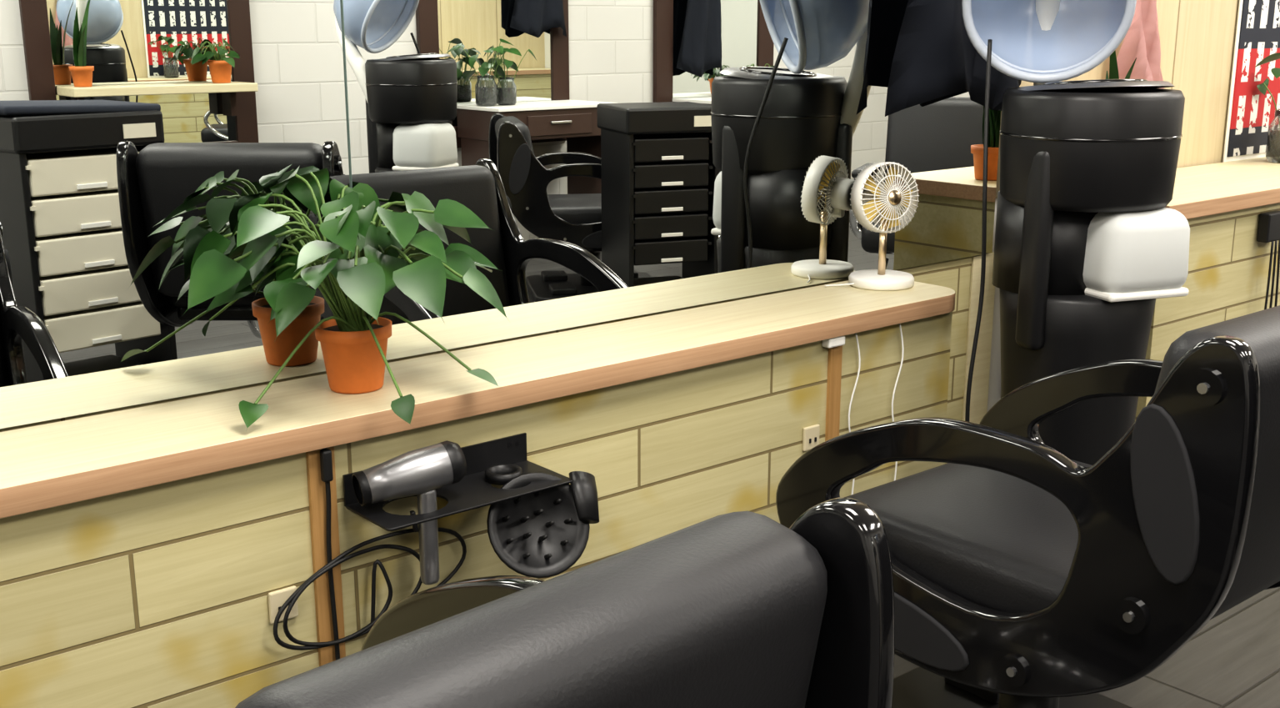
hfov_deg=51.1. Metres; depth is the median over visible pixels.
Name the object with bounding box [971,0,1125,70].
hood
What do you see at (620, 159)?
wall mirror
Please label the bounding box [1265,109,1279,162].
glass jar
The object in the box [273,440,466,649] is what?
hair dryer
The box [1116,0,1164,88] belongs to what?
cape
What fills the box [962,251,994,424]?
trim
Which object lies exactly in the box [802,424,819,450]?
wall socket
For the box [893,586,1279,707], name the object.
floor
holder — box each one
[342,432,599,577]
[1256,210,1279,309]
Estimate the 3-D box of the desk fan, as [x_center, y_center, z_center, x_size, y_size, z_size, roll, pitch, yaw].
[0.525,-0.293,3.000,0.187,0.277,0.147,5,15,20]
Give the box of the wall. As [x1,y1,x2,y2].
[0,0,1239,464]
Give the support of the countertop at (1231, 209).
on the floor
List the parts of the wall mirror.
pane, pane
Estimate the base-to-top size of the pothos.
0.351 m
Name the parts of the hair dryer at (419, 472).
handle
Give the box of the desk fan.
[825,161,919,290]
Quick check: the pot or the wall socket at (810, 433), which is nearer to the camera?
the pot
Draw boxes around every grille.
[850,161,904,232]
[860,161,919,232]
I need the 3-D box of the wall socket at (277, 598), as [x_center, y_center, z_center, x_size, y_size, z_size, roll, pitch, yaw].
[-0.536,0.378,2.017,0.045,0.050,0.010,-11,18,-39]
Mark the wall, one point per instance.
(1197, 37)
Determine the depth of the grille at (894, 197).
2.95 m
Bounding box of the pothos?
[183,166,507,431]
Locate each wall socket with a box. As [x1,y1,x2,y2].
[268,585,298,623]
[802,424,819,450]
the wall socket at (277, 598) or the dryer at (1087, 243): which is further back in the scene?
the dryer at (1087, 243)
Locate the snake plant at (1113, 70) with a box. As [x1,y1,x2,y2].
[1105,50,1136,79]
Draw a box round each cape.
[885,0,1021,116]
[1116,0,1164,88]
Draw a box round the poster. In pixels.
[1222,0,1279,161]
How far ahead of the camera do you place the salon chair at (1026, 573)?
1.91 m
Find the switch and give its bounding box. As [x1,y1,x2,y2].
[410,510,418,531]
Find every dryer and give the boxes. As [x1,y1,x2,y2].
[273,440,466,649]
[961,0,1189,464]
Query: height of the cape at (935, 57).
0.736 m
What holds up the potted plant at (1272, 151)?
on the countertop at (1231, 209)
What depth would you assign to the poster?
4.15 m
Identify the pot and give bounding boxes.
[314,316,391,393]
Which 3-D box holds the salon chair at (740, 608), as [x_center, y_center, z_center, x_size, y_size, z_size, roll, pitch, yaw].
[-0.358,0.529,1.374,1.038,0.895,0.624,13,19,43]
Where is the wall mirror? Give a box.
[0,0,1000,429]
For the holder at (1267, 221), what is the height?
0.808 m
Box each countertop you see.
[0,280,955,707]
[1135,156,1279,420]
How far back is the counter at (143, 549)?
2.09 m
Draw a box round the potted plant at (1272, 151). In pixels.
[1255,52,1279,162]
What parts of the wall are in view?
panel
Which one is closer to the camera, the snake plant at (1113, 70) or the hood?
the hood
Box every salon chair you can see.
[235,496,894,707]
[775,305,1279,707]

